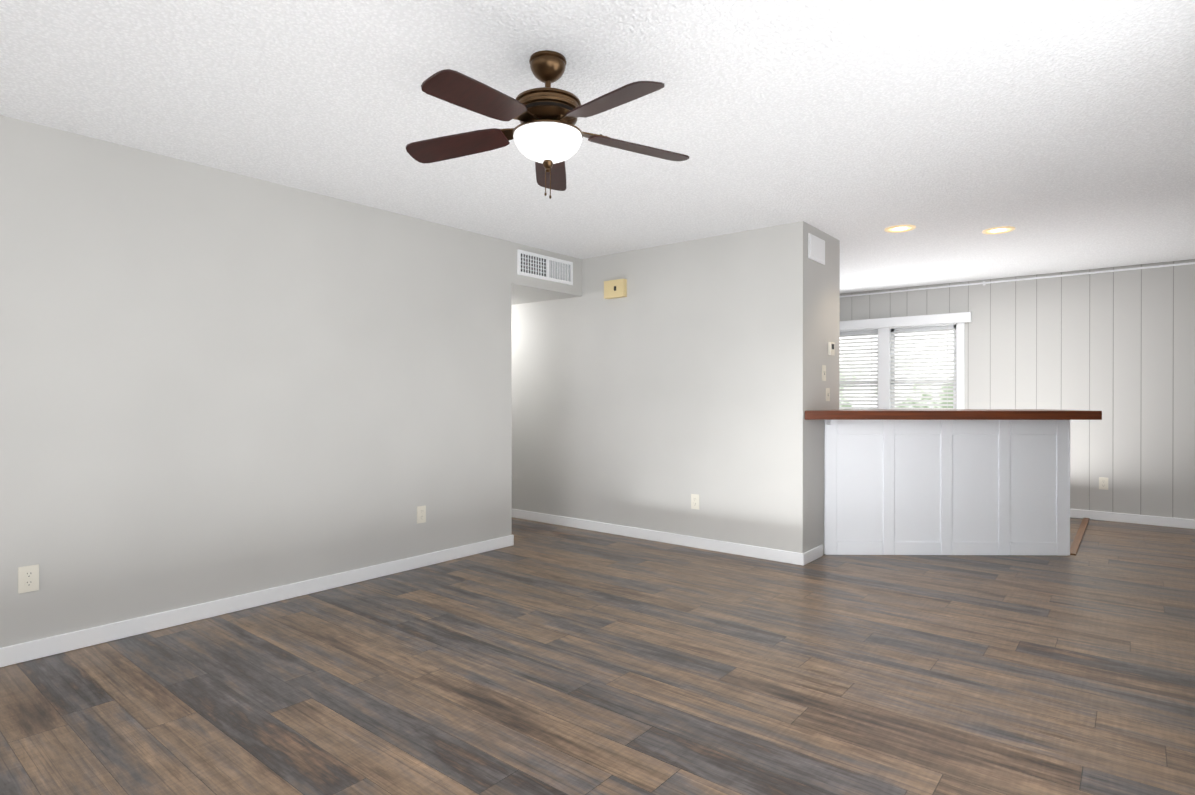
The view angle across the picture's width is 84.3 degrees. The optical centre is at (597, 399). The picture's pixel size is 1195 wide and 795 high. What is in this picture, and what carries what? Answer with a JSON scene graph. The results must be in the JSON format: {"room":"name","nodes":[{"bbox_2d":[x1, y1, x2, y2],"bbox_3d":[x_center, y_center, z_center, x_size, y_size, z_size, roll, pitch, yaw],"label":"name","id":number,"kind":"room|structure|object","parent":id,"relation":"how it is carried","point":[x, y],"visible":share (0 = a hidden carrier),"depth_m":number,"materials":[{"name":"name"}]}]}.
{"room":"empty living room","nodes":[
{"label":"empty living room","id":0,"kind":"room"},
{"bbox_2d":[0,115,581,647],"bbox_3d":[-2.587,-0.036,3.014,0.120,2.415,7.600,0,0,39],"label":"wall","id":1,"kind":"structure","parent":0,"point":[216,383],"depth_m":3.59,"materials":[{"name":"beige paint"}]},
{"bbox_2d":[18,564,38,593],"bbox_3d":[-2.550,0.806,2.961,0.008,0.117,0.072,0,0,39],"label":"electrical outlet","id":2,"kind":"object","parent":1,"relation":"attached to","point":[28,578],"visible":1,"depth_m":2.96,"materials":[{"name":"beige plastic"}]},
{"bbox_2d":[0,535,513,667],"bbox_3d":[-2.804,1.130,2.646,0.013,0.085,6.750,0,0,39],"label":"baseboard","id":3,"kind":"structure","parent":1,"relation":"attached to","point":[40,648],"depth_m":3.57,"materials":[{"name":"white wood"}]},
{"bbox_2d":[417,505,425,523],"bbox_3d":[-1.223,0.801,4.588,0.008,0.117,0.072,0,0,39],"label":"electrical outlet","id":4,"kind":"object","parent":1,"relation":"attached to","point":[421,514],"visible":1,"depth_m":4.58,"materials":[{"name":"beige plastic"}]},
{"bbox_2d":[517,249,572,284],"bbox_3d":[-0.430,-1.102,5.548,0.014,0.200,0.660,0,0,39],"label":"air vent","id":5,"kind":"object","parent":1,"relation":"in","point":[538,266],"visible":0.98,"depth_m":5.53,"materials":[{"name":"white metal"}]},
{"bbox_2d":[511,287,571,304],"bbox_3d":[-1.744,-0.048,6.673,3.200,2.415,1.103,0,0,39],"label":"ceiling","id":6,"kind":"structure","parent":0,"point":[520,296],"depth_m":5.94,"materials":[{"name":"beige paint"}]},
{"bbox_2d":[0,517,1194,794],"bbox_3d":[-0.021,1.231,3.221,10.400,0.120,11.560,0,0,39],"label":"floor","id":7,"kind":"structure","parent":0,"point":[536,657],"depth_m":2.73,"materials":[{"name":"wood"}]},
{"bbox_2d":[805,409,1101,555],"bbox_3d":[2.499,0.623,4.920,2.072,1.085,0.570,0,0,1],"label":"bar counter","id":8,"kind":"object","parent":7,"relation":"on","point":[947,481],"depth_m":4.93,"materials":[{"name":"white wood"}]},
{"bbox_2d":[1070,518,1089,554],"bbox_3d":[4.141,1.157,5.664,0.050,0.012,1.887,0,0,39],"label":"trim","id":9,"kind":"structure","parent":7,"relation":"on","point":[1075,545],"depth_m":5.50,"materials":[{"name":"brown wood"}]},
{"bbox_2d":[0,0,1194,293],"bbox_3d":[-0.021,-1.304,3.213,10.400,0.120,11.560,0,0,39],"label":"ceiling","id":10,"kind":"structure","parent":0,"point":[1058,134],"depth_m":2.85,"materials":[{"name":"white paint"}]},
{"bbox_2d":[406,50,688,198],"bbox_3d":[-0.189,-0.986,2.385,1.087,0.511,1.070,0,0,39],"label":"ceiling fan","id":11,"kind":"object","parent":10,"relation":"hanging from","point":[547,135],"visible":1,"depth_m":2.34,"materials":[{"name":"brown wood"}]},
{"bbox_2d":[885,225,915,232],"bbox_3d":[2.211,-1.244,4.825,0.208,0.010,0.208,0,0,39],"label":"recessed light","id":12,"kind":"object","parent":10,"relation":"in","point":[898,228],"visible":0.94,"depth_m":4.82,"materials":[{"name":"beige glass"}]},
{"bbox_2d":[982,226,1014,233],"bbox_3d":[2.960,-1.244,4.873,0.208,0.010,0.208,0,0,39],"label":"recessed light","id":13,"kind":"object","parent":10,"relation":"in","point":[1000,230],"visible":1,"depth_m":4.88,"materials":[{"name":"beige glass"}]},
{"bbox_2d":[511,221,839,554],"bbox_3d":[-0.355,-0.048,6.575,5.237,2.415,0.740,0,0,39],"label":"wall","id":14,"kind":"structure","parent":0,"point":[668,385],"depth_m":5.22,"materials":[{"name":"beige paint"}]},
{"bbox_2d":[604,279,626,298],"bbox_3d":[0.151,-0.942,5.647,0.210,0.150,0.052,0,0,39],"label":"door chime","id":15,"kind":"object","parent":14,"relation":"attached to","point":[616,288],"visible":1,"depth_m":5.62,"materials":[{"name":"beige plastic"}]},
{"bbox_2d":[512,509,807,565],"bbox_3d":[-0.586,1.118,6.285,5.250,0.085,0.017,0,0,39],"label":"baseboard","id":16,"kind":"structure","parent":14,"relation":"attached to","point":[790,557],"depth_m":5.30,"materials":[{"name":"white wood"}]},
{"bbox_2d":[691,494,698,509],"bbox_3d":[0.766,0.804,5.181,0.072,0.117,0.008,0,0,39],"label":"electrical outlet","id":17,"kind":"object","parent":14,"relation":"attached to","point":[694,501],"visible":1,"depth_m":5.18,"materials":[{"name":"beige plastic"}]},
{"bbox_2d":[808,545,822,562],"bbox_3d":[1.565,1.123,4.779,0.013,0.085,0.340,0,0,39],"label":"baseboard","id":18,"kind":"structure","parent":14,"relation":"attached to","point":[815,553],"depth_m":4.79,"materials":[{"name":"white wood"}]},
{"bbox_2d":[808,233,824,264],"bbox_3d":[1.604,-1.094,4.819,0.013,0.180,0.312,0,0,39],"label":"access hatch","id":19,"kind":"object","parent":14,"relation":"attached to","point":[816,249],"visible":0.98,"depth_m":4.79,"materials":[{"name":"white"}]},
{"bbox_2d":[822,365,825,380],"bbox_3d":[1.699,-0.195,4.937,0.016,0.117,0.072,0,0,39],"label":"switch plate","id":20,"kind":"object","parent":14,"relation":"attached to","point":[823,372],"visible":1,"depth_m":4.93,"materials":[{"name":"beige plastic"}]},
{"bbox_2d":[826,388,829,400],"bbox_3d":[1.750,-0.035,4.999,0.016,0.100,0.072,0,0,39],"label":"switch plate","id":21,"kind":"object","parent":14,"relation":"attached to","point":[827,394],"visible":1,"depth_m":4.99,"materials":[{"name":"beige plastic"}]},
{"bbox_2d":[828,342,834,355],"bbox_3d":[1.784,-0.385,5.034,0.024,0.100,0.080,0,0,39],"label":"thermostat","id":22,"kind":"object","parent":14,"relation":"attached to","point":[831,348],"visible":1,"depth_m":5.01,"materials":[{"name":"beige plastic"}]},
{"bbox_2d":[840,259,1194,518],"bbox_3d":[3.559,-0.051,7.446,10.200,2.415,0.120,0,0,39],"label":"wall","id":23,"kind":"structure","parent":0,"point":[1117,348],"depth_m":6.34,"materials":[{"name":"paint"}]},
{"bbox_2d":[839,312,971,408],"bbox_3d":[3.322,-0.194,7.591,1.740,1.460,0.195,0,0,39],"label":"window","id":24,"kind":"structure","parent":23,"relation":"in","point":[883,328],"depth_m":7.49,"materials":[{"name":"white wood"}]},
{"bbox_2d":[839,325,955,408],"bbox_3d":[3.310,-0.192,7.608,1.470,1.224,0.044,0,0,39],"label":"window blind","id":25,"kind":"object","parent":24,"relation":"attached to","point":[910,389],"visible":0.46,"depth_m":7.47,"materials":[{"name":"white plastic"}]},
{"bbox_2d":[840,262,1194,297],"bbox_3d":[4.829,-1.214,6.310,6.600,0.040,0.030,0,0,39],"label":"trim","id":26,"kind":"structure","parent":23,"relation":"attached to","point":[1116,270],"depth_m":6.68,"materials":[{"name":"white wood"}]},
{"bbox_2d":[1099,477,1107,489],"bbox_3d":[4.844,0.807,6.319,0.072,0.117,0.008,0,0,39],"label":"electrical outlet","id":27,"kind":"object","parent":23,"relation":"attached to","point":[1103,483],"visible":1,"depth_m":6.32,"materials":[{"name":"beige plastic"}]},
{"bbox_2d":[1070,509,1194,528],"bbox_3d":[3.517,1.115,7.399,10.200,0.085,0.013,0,0,39],"label":"baseboard","id":28,"kind":"structure","parent":23,"relation":"attached to","point":[1074,513],"depth_m":6.17,"materials":[{"name":"white wood"}]},
{"label":"outside","id":29,"kind":"structure","parent":0,"visible":0},
{"bbox_2d":[839,331,952,407],"bbox_3d":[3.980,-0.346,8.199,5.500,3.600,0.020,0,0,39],"label":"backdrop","id":30,"kind":"structure","parent":29,"point":[921,333],"depth_m":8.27,"materials":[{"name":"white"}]}
]}

